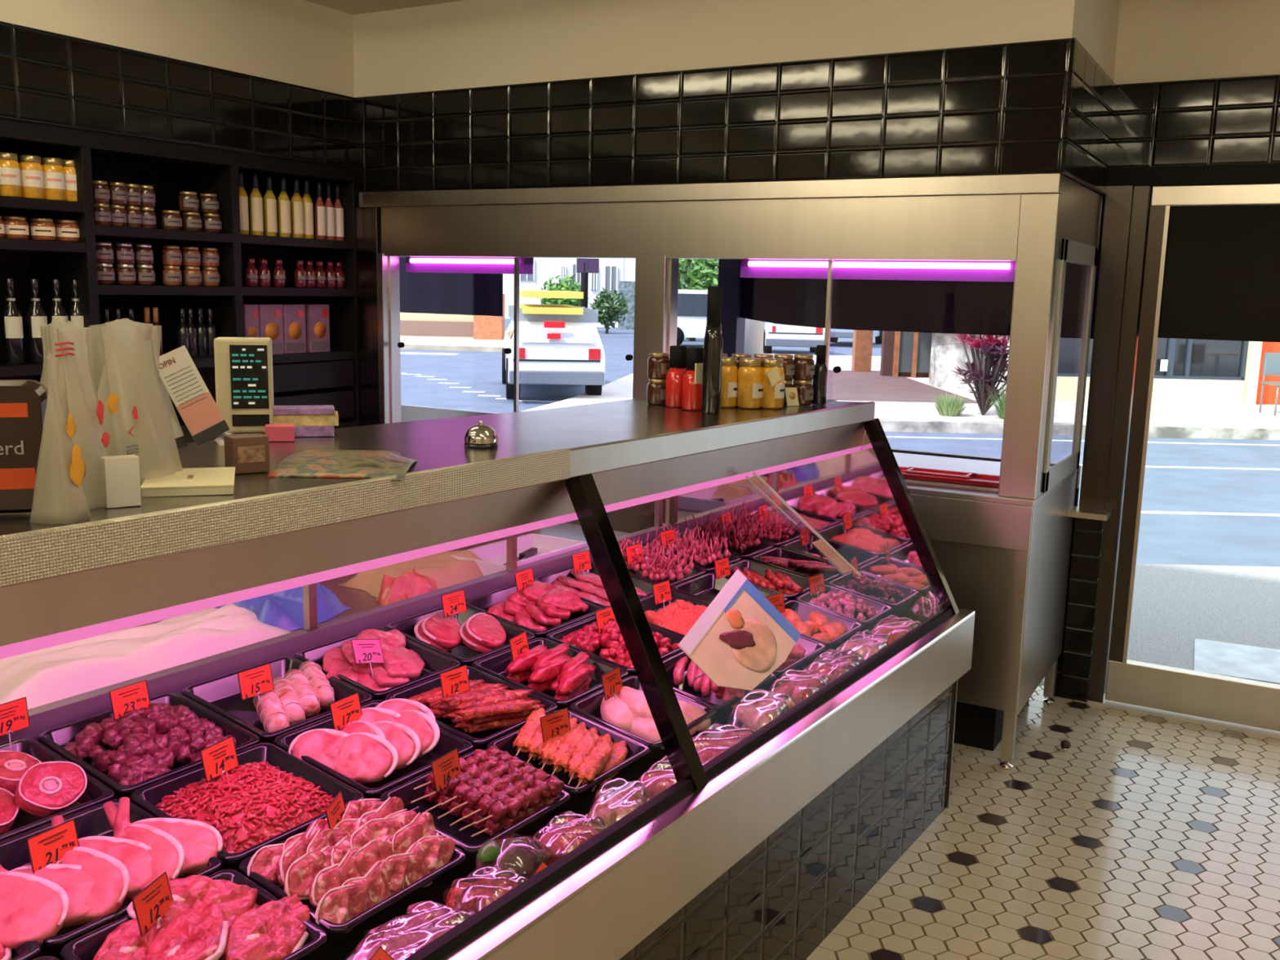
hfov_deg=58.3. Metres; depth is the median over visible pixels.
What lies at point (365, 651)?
price card
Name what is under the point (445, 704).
rib
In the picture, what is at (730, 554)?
cutlet
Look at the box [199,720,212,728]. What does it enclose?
cube
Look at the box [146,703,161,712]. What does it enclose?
cube
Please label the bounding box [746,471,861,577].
holder
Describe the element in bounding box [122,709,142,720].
cube
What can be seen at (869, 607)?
lamb dice
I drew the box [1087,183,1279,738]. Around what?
door
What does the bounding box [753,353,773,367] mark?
jar
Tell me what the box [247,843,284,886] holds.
lamb chop
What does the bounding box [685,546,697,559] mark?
cutlet
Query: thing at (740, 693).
sausage
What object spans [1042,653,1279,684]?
strip
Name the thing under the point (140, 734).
cube
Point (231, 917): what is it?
steak
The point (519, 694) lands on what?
rib
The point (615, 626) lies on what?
beef dice
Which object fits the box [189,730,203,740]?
cube
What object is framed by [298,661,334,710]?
roll
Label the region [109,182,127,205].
jar
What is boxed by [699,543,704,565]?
cutlet
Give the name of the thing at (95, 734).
cube
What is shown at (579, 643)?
beef dice
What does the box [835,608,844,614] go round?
lamb dice
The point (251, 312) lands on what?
carton
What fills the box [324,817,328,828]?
lamb chop
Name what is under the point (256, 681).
price card
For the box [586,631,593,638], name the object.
beef dice
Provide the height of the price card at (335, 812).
0.095 m
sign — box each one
[677,569,800,690]
[784,387,799,406]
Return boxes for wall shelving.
[0,117,359,428]
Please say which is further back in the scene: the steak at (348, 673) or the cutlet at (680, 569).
the cutlet at (680, 569)
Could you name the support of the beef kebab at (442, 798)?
in the tray at (463, 840)
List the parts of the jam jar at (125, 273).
lid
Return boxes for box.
[100,454,141,508]
[223,432,269,474]
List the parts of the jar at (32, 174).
lid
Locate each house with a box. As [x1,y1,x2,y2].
[502,257,550,319]
[550,257,625,327]
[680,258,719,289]
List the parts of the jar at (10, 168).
lid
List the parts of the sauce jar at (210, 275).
lid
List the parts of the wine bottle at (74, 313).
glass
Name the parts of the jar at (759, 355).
lid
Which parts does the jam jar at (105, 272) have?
lid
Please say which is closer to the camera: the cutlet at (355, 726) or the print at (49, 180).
the cutlet at (355, 726)
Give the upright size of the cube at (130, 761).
0.028 m
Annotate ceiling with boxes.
[304,0,464,14]
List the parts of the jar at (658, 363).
lid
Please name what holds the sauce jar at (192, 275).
on the wall shelving
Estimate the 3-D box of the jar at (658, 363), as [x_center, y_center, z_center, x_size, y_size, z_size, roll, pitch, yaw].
[0.056,-0.325,3.269,0.068,0.073,0.065,5,10,21]
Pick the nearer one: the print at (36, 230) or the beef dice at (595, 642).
the beef dice at (595, 642)
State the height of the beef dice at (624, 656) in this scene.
0.040 m
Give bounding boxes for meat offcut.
[374,565,437,605]
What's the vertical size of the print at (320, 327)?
0.070 m
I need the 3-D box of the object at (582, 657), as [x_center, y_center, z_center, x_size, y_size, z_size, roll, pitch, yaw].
[-0.160,0.456,2.788,0.047,0.043,0.180,3,10,12]
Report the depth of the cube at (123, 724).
2.19 m
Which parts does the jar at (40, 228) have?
lid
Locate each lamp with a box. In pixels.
[0,445,862,659]
[405,256,1015,281]
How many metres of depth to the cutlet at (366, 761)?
2.23 m
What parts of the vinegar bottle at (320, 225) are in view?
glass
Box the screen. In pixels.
[213,337,274,434]
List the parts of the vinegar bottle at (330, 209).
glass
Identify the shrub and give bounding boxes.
[589,287,630,333]
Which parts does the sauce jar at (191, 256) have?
lid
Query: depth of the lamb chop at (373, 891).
1.85 m
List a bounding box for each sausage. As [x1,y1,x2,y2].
[672,656,688,685]
[686,660,697,687]
[693,666,704,692]
[701,674,711,697]
[711,680,720,693]
[714,686,724,698]
[722,687,731,702]
[726,687,735,695]
[730,694,739,709]
[733,566,751,582]
[734,688,745,699]
[742,566,759,585]
[750,569,767,587]
[756,572,777,591]
[764,568,785,589]
[764,575,784,593]
[774,570,793,591]
[782,573,802,592]
[783,587,791,595]
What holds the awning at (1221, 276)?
hanging from the roof
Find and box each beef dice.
[560,637,569,644]
[565,634,574,644]
[569,638,581,644]
[574,629,585,638]
[575,641,583,648]
[576,632,582,639]
[579,638,589,648]
[582,624,587,633]
[582,633,592,639]
[582,644,595,653]
[586,625,597,632]
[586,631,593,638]
[586,637,600,648]
[592,631,599,638]
[599,632,608,648]
[599,635,608,645]
[599,648,611,658]
[600,623,608,633]
[604,626,612,634]
[605,640,609,648]
[607,657,615,662]
[608,621,616,627]
[608,626,618,634]
[608,631,618,640]
[608,640,619,649]
[608,647,617,659]
[613,625,621,633]
[614,648,624,657]
[614,657,625,663]
[616,652,627,662]
[617,634,622,642]
[617,644,626,653]
[618,639,626,646]
[623,661,632,666]
[625,649,630,660]
[653,632,662,641]
[653,636,659,646]
[657,637,667,648]
[658,647,669,655]
[663,642,672,651]
[671,643,679,650]
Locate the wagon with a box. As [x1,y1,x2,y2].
[676,289,707,345]
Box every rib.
[408,679,484,705]
[418,683,503,706]
[422,707,444,719]
[425,681,486,708]
[429,703,447,715]
[435,684,508,713]
[439,689,510,706]
[441,713,457,723]
[443,706,459,711]
[444,710,466,722]
[453,688,534,710]
[453,698,541,720]
[453,720,471,732]
[457,715,528,733]
[471,703,546,724]
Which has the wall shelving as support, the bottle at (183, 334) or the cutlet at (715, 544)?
the bottle at (183, 334)
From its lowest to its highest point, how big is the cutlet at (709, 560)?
0.068 m
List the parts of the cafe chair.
leg, seat, backrest, leg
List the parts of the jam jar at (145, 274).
lid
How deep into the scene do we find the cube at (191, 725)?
2.23 m
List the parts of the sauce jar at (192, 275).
lid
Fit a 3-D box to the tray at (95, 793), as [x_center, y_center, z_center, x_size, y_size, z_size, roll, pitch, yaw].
[-1.119,0.558,1.981,0.290,0.084,0.294,7,11,33]
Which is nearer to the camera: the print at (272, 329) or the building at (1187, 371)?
the print at (272, 329)
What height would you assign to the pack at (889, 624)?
0.068 m
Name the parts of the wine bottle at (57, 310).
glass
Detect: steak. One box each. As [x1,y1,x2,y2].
[0,942,11,959]
[93,916,166,959]
[126,875,257,928]
[145,898,229,959]
[221,893,310,959]
[225,902,259,936]
[322,647,352,672]
[325,666,363,681]
[341,640,355,664]
[351,662,383,673]
[355,628,405,647]
[356,672,393,691]
[370,662,409,686]
[380,643,412,665]
[382,649,424,678]
[413,617,452,651]
[421,611,462,648]
[459,620,493,653]
[465,612,506,648]
[487,600,515,622]
[503,595,526,615]
[508,589,537,608]
[515,608,553,631]
[521,581,556,601]
[524,603,561,626]
[536,596,570,620]
[541,588,588,613]
[775,664,786,670]
[782,657,797,666]
[787,644,805,658]
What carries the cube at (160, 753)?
in the tray at (55, 739)
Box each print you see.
[0,173,16,177]
[8,228,25,230]
[25,176,40,179]
[35,229,51,231]
[47,177,62,182]
[62,231,76,233]
[65,179,76,183]
[237,444,265,463]
[248,326,257,337]
[265,322,279,340]
[288,322,302,339]
[314,321,326,337]
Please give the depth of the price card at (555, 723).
2.42 m
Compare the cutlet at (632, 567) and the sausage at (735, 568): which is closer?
the cutlet at (632, 567)
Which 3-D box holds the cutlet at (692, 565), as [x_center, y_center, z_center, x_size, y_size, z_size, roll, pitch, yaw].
[0.166,0.257,3.712,0.017,0.068,0.032,3,10,8]
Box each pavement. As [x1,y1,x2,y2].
[522,373,633,411]
[763,353,1279,427]
[1127,564,1279,665]
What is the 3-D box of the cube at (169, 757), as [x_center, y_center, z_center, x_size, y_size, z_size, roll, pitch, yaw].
[-0.891,0.527,2.159,0.027,0.036,0.040,0,10,-9]
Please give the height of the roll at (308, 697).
0.067 m
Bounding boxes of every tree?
[537,274,589,306]
[678,258,719,341]
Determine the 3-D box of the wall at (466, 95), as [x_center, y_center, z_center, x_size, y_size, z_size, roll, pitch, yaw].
[-0.390,-1.616,5.028,4.491,0.743,0.942,7,11,29]
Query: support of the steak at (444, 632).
on the steak at (418, 630)
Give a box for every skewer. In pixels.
[512,707,546,755]
[524,725,545,763]
[537,727,572,769]
[538,717,577,764]
[549,725,585,776]
[556,722,587,773]
[564,730,596,785]
[571,727,599,779]
[573,737,613,789]
[582,733,613,784]
[591,740,627,791]
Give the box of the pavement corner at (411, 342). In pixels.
[400,331,505,352]
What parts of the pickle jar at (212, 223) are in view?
lid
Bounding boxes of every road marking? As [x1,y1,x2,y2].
[400,351,559,402]
[885,435,1279,516]
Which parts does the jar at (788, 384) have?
lid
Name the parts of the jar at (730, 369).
lid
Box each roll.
[253,689,289,732]
[272,676,305,725]
[284,668,320,719]
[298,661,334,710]
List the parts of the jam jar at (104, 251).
lid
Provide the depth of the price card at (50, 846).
1.77 m
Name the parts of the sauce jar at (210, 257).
lid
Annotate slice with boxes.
[0,750,41,795]
[0,787,18,834]
[13,760,87,817]
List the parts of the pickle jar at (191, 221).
lid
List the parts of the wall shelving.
shelf, shelf, shelf, shelf, shelf, shelf, shelf, shelf, drawer, drawer, shelf, shelf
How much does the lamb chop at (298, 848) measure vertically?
0.065 m
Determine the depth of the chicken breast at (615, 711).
2.61 m
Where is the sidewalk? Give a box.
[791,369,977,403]
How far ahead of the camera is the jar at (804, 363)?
3.36 m
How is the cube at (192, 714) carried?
on the cube
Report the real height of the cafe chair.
0.880 m
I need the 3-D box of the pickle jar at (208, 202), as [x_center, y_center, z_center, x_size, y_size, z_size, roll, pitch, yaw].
[-1.678,-1.076,4.471,0.071,0.074,0.074,-6,12,-36]
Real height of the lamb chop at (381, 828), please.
0.061 m
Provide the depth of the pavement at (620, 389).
17.72 m
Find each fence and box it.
[400,312,473,321]
[617,280,635,329]
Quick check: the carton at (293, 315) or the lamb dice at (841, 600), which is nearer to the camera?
the lamb dice at (841, 600)
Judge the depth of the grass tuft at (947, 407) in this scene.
15.37 m
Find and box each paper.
[0,603,291,709]
[337,550,484,597]
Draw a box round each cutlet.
[288,728,348,769]
[334,732,398,783]
[339,720,386,748]
[358,706,403,724]
[373,720,421,769]
[375,698,435,729]
[394,710,439,758]
[631,547,636,569]
[632,551,639,571]
[640,549,647,570]
[640,560,654,577]
[643,533,650,551]
[643,538,654,555]
[643,542,649,563]
[644,559,653,580]
[645,555,657,564]
[648,546,653,561]
[648,553,657,573]
[648,564,659,581]
[649,531,661,549]
[649,545,655,559]
[653,526,657,541]
[654,551,660,568]
[655,555,664,572]
[656,555,662,575]
[658,544,667,561]
[658,560,666,573]
[658,565,672,580]
[662,546,666,566]
[662,557,674,578]
[664,538,675,555]
[666,553,671,574]
[667,542,677,562]
[668,563,684,581]
[669,558,679,575]
[671,531,676,551]
[671,557,676,573]
[675,548,682,567]
[675,551,682,572]
[675,562,691,580]
[676,537,683,555]
[677,524,682,544]
[680,532,691,549]
[680,546,685,566]
[681,544,690,562]
[682,533,686,550]
[682,552,688,573]
[684,536,690,552]
[684,554,692,576]
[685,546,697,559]
[686,528,690,545]
[690,535,696,555]
[690,548,694,569]
[693,541,700,562]
[697,527,702,544]
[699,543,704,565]
[700,548,707,565]
[702,533,708,551]
[704,542,716,559]
[706,542,712,564]
[710,540,716,561]
[712,538,720,559]
[714,543,722,557]
[717,540,723,559]
[721,536,729,556]
[724,537,731,557]
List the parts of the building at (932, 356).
post, door frame, door frame, door glass, door frame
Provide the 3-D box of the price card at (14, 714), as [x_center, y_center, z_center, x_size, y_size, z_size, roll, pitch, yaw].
[-1.171,0.461,2.129,0.012,0.097,0.080,7,11,29]
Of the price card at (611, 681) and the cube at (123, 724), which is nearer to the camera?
the cube at (123, 724)
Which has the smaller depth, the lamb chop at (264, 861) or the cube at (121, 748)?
the lamb chop at (264, 861)
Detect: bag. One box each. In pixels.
[0,379,48,513]
[29,351,90,524]
[40,318,66,390]
[54,320,119,509]
[85,319,160,393]
[97,318,182,486]
[213,582,350,631]
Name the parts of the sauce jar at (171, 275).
lid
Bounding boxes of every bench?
[135,522,630,632]
[180,425,262,443]
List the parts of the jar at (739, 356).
glass, lid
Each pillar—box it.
[473,293,504,339]
[1053,185,1133,702]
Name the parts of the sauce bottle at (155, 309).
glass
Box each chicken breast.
[600,695,635,732]
[616,686,653,718]
[630,716,664,749]
[677,699,711,731]
[681,710,697,736]
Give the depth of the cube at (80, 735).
2.18 m
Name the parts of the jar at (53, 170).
lid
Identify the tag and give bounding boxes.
[694,363,702,383]
[766,366,781,386]
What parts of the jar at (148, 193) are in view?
lid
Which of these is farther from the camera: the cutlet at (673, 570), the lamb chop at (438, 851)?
the cutlet at (673, 570)
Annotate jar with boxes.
[0,152,22,196]
[0,215,4,238]
[2,216,29,239]
[18,155,44,199]
[28,217,56,240]
[40,157,66,200]
[54,219,79,242]
[62,159,77,201]
[92,180,110,204]
[93,203,111,226]
[95,241,114,263]
[97,263,115,284]
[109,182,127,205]
[110,204,127,226]
[114,243,134,264]
[115,264,136,284]
[124,183,141,206]
[124,205,142,227]
[133,244,154,265]
[135,264,155,285]
[138,185,155,208]
[139,207,156,228]
[161,209,182,230]
[161,245,182,266]
[162,265,182,285]
[177,191,199,212]
[181,246,200,266]
[182,211,202,231]
[182,266,201,286]
[199,193,219,213]
[200,247,219,266]
[200,266,220,286]
[201,213,222,232]
[646,378,666,404]
[647,352,669,379]
[720,356,737,408]
[732,353,751,368]
[736,357,763,408]
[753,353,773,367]
[760,358,785,408]
[773,354,795,380]
[783,380,793,405]
[792,354,814,380]
[792,379,813,405]
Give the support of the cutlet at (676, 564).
in the tray at (697, 571)
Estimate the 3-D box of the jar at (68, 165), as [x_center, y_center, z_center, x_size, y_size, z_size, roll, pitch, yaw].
[-1.967,-1.030,3.965,0.075,0.142,0.078,-5,11,-32]
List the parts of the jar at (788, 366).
lid, glass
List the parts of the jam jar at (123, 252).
lid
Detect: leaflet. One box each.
[159,345,229,445]
[160,380,187,448]
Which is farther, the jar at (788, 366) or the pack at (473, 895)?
the jar at (788, 366)
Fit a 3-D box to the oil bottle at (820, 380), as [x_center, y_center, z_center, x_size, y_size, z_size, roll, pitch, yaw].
[0.537,-0.314,3.423,0.044,0.175,0.044,5,10,21]
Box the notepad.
[140,466,235,497]
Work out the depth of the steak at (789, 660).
3.09 m
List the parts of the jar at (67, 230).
lid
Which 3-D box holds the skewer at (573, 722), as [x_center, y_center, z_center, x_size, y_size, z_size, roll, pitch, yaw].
[-0.178,0.560,2.475,0.051,0.037,0.209,4,10,18]
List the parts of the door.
rail, rail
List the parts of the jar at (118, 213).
lid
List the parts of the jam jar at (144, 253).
lid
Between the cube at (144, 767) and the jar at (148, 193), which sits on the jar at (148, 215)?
the jar at (148, 193)
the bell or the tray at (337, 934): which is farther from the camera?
the bell
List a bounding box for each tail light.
[519,347,524,358]
[588,348,600,359]
[772,325,775,332]
[815,327,822,333]
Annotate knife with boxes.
[502,547,537,564]
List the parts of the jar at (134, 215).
lid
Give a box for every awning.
[399,256,502,316]
[740,196,1105,338]
[1157,204,1279,342]
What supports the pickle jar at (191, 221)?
on the wall shelving
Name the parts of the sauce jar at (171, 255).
lid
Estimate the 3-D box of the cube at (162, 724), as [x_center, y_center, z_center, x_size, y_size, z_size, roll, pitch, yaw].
[-0.925,0.475,2.219,0.030,0.037,0.026,4,10,16]
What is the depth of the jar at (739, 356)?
3.30 m
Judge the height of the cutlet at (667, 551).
0.064 m
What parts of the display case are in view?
sill, door frame, glass post, glass post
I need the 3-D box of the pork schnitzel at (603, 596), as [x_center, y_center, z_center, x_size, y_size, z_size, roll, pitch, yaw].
[-0.089,0.344,3.412,0.095,0.033,0.174,-6,12,-36]
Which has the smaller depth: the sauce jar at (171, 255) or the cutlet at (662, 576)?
the cutlet at (662, 576)
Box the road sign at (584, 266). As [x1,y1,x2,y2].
[576,257,599,307]
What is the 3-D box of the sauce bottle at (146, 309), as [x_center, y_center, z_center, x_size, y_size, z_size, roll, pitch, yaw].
[-1.840,-0.547,4.291,0.042,0.195,0.042,9,12,40]
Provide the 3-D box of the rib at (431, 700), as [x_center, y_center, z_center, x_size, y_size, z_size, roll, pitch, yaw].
[-0.405,0.487,2.602,0.210,0.027,0.038,-4,11,-30]
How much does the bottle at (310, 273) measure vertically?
0.115 m
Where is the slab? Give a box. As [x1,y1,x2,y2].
[1194,638,1279,684]
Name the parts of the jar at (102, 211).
lid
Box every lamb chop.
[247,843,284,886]
[276,837,311,886]
[281,831,305,854]
[284,849,325,900]
[303,818,327,838]
[306,827,333,853]
[308,862,343,906]
[315,883,365,932]
[320,844,342,870]
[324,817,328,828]
[330,835,353,865]
[332,826,349,845]
[334,818,364,836]
[337,848,363,882]
[341,876,382,913]
[342,800,360,820]
[350,823,373,849]
[353,839,388,876]
[358,798,384,817]
[358,808,379,823]
[364,817,403,840]
[364,859,394,903]
[375,796,404,817]
[380,852,422,893]
[382,834,394,856]
[385,808,417,826]
[391,822,422,854]
[404,841,432,887]
[410,811,438,839]
[414,835,454,871]
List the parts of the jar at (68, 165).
lid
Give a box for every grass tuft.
[930,391,971,416]
[986,383,1006,419]
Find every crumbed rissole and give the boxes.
[644,610,666,626]
[656,608,672,617]
[661,615,680,631]
[663,602,683,612]
[671,608,691,626]
[674,599,694,610]
[676,626,690,635]
[684,608,697,620]
[686,619,697,628]
[691,604,706,614]
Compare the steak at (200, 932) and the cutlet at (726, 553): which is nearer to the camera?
the steak at (200, 932)
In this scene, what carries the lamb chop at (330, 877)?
on the tray at (337, 934)
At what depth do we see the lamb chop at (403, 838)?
1.97 m
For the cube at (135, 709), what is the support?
in the tray at (55, 739)
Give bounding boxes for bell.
[463,420,497,448]
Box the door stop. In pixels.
[1060,739,1071,751]
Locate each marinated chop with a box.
[781,608,801,623]
[791,620,812,636]
[804,620,820,635]
[808,611,829,625]
[811,632,831,641]
[818,622,841,642]
[830,622,848,634]
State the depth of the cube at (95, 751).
2.15 m
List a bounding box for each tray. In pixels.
[0,737,114,841]
[0,798,222,958]
[10,940,40,959]
[32,955,59,959]
[37,692,259,804]
[60,869,327,959]
[130,742,364,872]
[181,656,372,745]
[239,829,466,944]
[273,699,473,800]
[294,627,460,701]
[346,917,464,959]
[379,749,570,864]
[384,606,534,666]
[384,666,558,751]
[450,533,586,576]
[465,583,602,638]
[471,637,628,710]
[486,708,649,804]
[533,562,655,608]
[545,615,683,677]
[568,675,715,758]
[592,555,706,588]
[639,589,710,637]
[642,541,741,573]
[662,650,775,719]
[671,572,787,603]
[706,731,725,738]
[713,559,809,600]
[768,635,826,684]
[784,600,862,654]
[795,584,892,633]
[898,466,999,487]
[901,466,977,479]
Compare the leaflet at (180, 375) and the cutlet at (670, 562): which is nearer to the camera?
the leaflet at (180, 375)
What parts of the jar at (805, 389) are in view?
lid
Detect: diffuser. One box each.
[405,262,533,274]
[740,266,1014,281]
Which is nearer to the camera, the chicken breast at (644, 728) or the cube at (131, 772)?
the cube at (131, 772)
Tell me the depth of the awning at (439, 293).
6.59 m
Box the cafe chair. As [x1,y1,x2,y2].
[1258,352,1279,415]
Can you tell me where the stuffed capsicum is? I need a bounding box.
[470,833,551,884]
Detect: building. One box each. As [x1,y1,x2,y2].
[851,329,1009,392]
[1055,337,1279,405]
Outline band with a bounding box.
[400,320,473,337]
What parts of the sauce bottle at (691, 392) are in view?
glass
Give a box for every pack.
[342,900,472,959]
[437,866,527,919]
[533,810,609,865]
[585,777,654,832]
[631,755,676,796]
[665,722,754,767]
[723,688,795,731]
[768,668,831,704]
[804,648,864,680]
[834,629,889,662]
[867,614,921,638]
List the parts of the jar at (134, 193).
lid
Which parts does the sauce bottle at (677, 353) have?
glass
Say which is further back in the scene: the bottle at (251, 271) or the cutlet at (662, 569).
the bottle at (251, 271)
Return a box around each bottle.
[1,278,25,364]
[26,278,47,364]
[48,279,68,324]
[67,279,84,327]
[102,308,109,323]
[114,308,120,319]
[128,308,133,320]
[143,306,150,323]
[152,306,163,355]
[176,308,190,355]
[186,308,197,358]
[195,308,207,357]
[205,308,216,356]
[238,172,248,235]
[244,257,258,287]
[248,173,263,235]
[257,258,271,287]
[262,176,277,236]
[272,259,285,287]
[276,177,291,237]
[290,178,304,238]
[293,260,306,288]
[302,180,313,239]
[305,260,315,288]
[314,182,326,239]
[314,261,326,288]
[324,182,335,239]
[324,261,336,288]
[333,184,344,240]
[334,262,344,288]
[665,345,687,407]
[681,346,702,410]
[701,285,723,413]
[812,345,827,404]
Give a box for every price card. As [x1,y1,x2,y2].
[0,697,30,751]
[26,818,79,873]
[109,680,151,719]
[131,871,173,936]
[200,735,239,782]
[237,662,274,701]
[324,791,345,831]
[328,692,362,730]
[351,639,384,679]
[369,946,394,959]
[431,748,461,792]
[439,664,470,697]
[440,589,466,620]
[508,631,528,661]
[514,568,534,591]
[531,861,547,876]
[539,707,570,742]
[571,550,591,576]
[595,606,616,633]
[600,666,622,700]
[625,542,642,575]
[652,579,671,609]
[659,528,676,551]
[713,556,731,583]
[764,592,785,613]
[800,683,813,699]
[807,573,825,597]
[886,632,897,644]
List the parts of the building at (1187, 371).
red panel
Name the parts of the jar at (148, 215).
lid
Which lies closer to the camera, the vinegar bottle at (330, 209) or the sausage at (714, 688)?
the sausage at (714, 688)
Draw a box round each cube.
[64,742,77,751]
[70,750,84,759]
[72,746,88,758]
[74,741,95,754]
[75,730,84,745]
[79,736,95,745]
[82,724,101,740]
[85,727,100,745]
[86,722,96,727]
[88,744,106,759]
[95,723,103,741]
[95,749,112,768]
[97,753,111,772]
[100,718,117,733]
[102,726,118,743]
[106,749,116,764]
[106,763,120,778]
[108,733,123,748]
[110,750,127,764]
[113,718,130,732]
[113,766,130,782]
[116,743,124,751]
[116,764,124,773]
[118,728,130,737]
[119,777,128,785]
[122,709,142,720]
[122,733,142,744]
[123,738,142,750]
[123,746,138,757]
[124,755,146,767]
[124,768,137,780]
[128,720,138,728]
[128,779,137,785]
[129,724,144,733]
[129,732,146,739]
[129,763,142,768]
[129,776,143,782]
[132,708,142,714]
[133,768,144,778]
[134,738,143,756]
[136,717,148,722]
[137,719,150,724]
[138,706,146,711]
[138,738,151,753]
[139,758,154,764]
[139,764,150,774]
[140,753,155,760]
[141,720,156,737]
[142,709,158,721]
[142,733,150,739]
[143,773,156,780]
[144,739,159,755]
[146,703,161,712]
[146,763,155,774]
[150,733,160,740]
[152,748,167,759]
[153,711,164,721]
[153,733,168,749]
[153,757,168,768]
[154,716,169,734]
[154,768,160,775]
[156,702,169,709]
[156,766,171,773]
[161,706,173,715]
[161,715,173,732]
[162,751,174,768]
[167,715,178,728]
[167,727,178,739]
[167,738,181,759]
[168,734,177,739]
[173,704,185,711]
[173,709,186,712]
[173,712,183,716]
[173,725,187,735]
[176,713,186,721]
[176,733,191,745]
[176,744,191,763]
[177,718,198,728]
[182,706,191,714]
[184,711,199,720]
[186,721,201,733]
[186,751,201,764]
[188,725,204,733]
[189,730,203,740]
[189,736,205,751]
[196,740,210,752]
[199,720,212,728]
[200,717,208,721]
[202,732,214,742]
[203,726,216,734]
[204,742,213,748]
[207,721,215,728]
[211,737,221,744]
[213,732,222,737]
[214,725,222,734]
[226,734,235,746]
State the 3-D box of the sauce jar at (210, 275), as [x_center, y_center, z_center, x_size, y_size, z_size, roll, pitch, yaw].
[-1.686,-0.798,4.507,0.067,0.074,0.070,-8,13,-43]
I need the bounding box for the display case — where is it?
[0,397,974,959]
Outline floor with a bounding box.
[805,680,1279,959]
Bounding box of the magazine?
[267,449,417,480]
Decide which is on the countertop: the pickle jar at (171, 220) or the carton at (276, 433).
the carton at (276, 433)
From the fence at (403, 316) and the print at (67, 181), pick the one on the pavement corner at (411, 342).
the fence at (403, 316)
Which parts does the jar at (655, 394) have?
lid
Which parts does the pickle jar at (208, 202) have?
lid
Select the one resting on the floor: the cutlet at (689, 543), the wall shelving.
the wall shelving
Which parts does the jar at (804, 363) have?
lid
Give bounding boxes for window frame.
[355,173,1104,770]
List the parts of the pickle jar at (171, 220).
lid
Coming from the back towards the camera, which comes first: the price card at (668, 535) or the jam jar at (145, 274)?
the jam jar at (145, 274)
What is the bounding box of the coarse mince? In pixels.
[155,760,334,853]
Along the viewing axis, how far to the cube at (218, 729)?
2.31 m
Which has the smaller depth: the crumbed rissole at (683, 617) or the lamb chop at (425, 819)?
the lamb chop at (425, 819)
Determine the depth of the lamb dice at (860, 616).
3.52 m
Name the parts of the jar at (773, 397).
lid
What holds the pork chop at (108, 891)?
on the tray at (91, 821)
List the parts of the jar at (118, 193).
lid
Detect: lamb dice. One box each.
[817,595,825,604]
[822,594,828,600]
[826,598,833,606]
[829,602,836,609]
[829,604,836,611]
[831,593,839,599]
[831,600,841,606]
[835,605,843,610]
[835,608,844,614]
[837,591,844,598]
[837,597,845,604]
[842,599,850,606]
[843,604,850,613]
[844,594,852,599]
[845,612,853,617]
[848,604,855,613]
[855,604,864,613]
[856,612,863,620]
[857,597,865,605]
[863,603,868,612]
[866,605,874,613]
[866,610,875,617]
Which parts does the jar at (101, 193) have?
lid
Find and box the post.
[717,258,745,356]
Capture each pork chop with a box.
[0,863,94,929]
[0,871,69,949]
[51,814,152,900]
[51,819,129,924]
[102,800,222,877]
[113,796,185,892]
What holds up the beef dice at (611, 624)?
on the beef dice
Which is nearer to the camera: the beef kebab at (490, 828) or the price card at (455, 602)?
the beef kebab at (490, 828)
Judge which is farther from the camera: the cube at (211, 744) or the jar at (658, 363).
the jar at (658, 363)
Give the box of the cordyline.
[948,333,1009,415]
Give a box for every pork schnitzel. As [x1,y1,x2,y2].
[551,579,582,592]
[557,575,595,588]
[570,568,601,582]
[574,589,599,600]
[578,585,605,594]
[586,593,610,605]
[591,573,604,588]
[595,591,608,600]
[635,586,647,596]
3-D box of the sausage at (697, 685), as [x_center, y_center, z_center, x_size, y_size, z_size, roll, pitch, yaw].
[0.154,0.502,2.931,0.030,0.033,0.151,3,10,10]
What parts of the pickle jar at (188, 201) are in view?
lid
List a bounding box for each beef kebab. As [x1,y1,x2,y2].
[410,786,440,803]
[413,744,503,790]
[425,793,453,812]
[426,751,513,796]
[437,800,465,818]
[440,755,525,805]
[449,806,475,826]
[450,762,537,810]
[458,812,487,831]
[464,768,550,818]
[471,794,561,837]
[475,774,564,824]
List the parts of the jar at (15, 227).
lid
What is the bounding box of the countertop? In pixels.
[0,400,875,587]
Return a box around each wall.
[0,0,355,168]
[352,0,1119,207]
[1060,37,1115,195]
[1107,0,1279,186]
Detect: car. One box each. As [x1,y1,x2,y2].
[502,289,604,399]
[763,321,825,355]
[830,328,882,343]
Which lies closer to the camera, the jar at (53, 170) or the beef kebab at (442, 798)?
the beef kebab at (442, 798)
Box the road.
[400,318,1279,566]
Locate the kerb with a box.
[879,418,1279,439]
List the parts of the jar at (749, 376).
lid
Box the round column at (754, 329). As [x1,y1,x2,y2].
[743,318,764,357]
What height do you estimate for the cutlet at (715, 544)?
0.063 m
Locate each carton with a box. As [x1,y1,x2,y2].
[243,303,284,354]
[243,304,259,337]
[262,426,334,436]
[265,423,294,441]
[268,303,306,353]
[273,404,334,414]
[273,410,338,426]
[293,303,329,352]

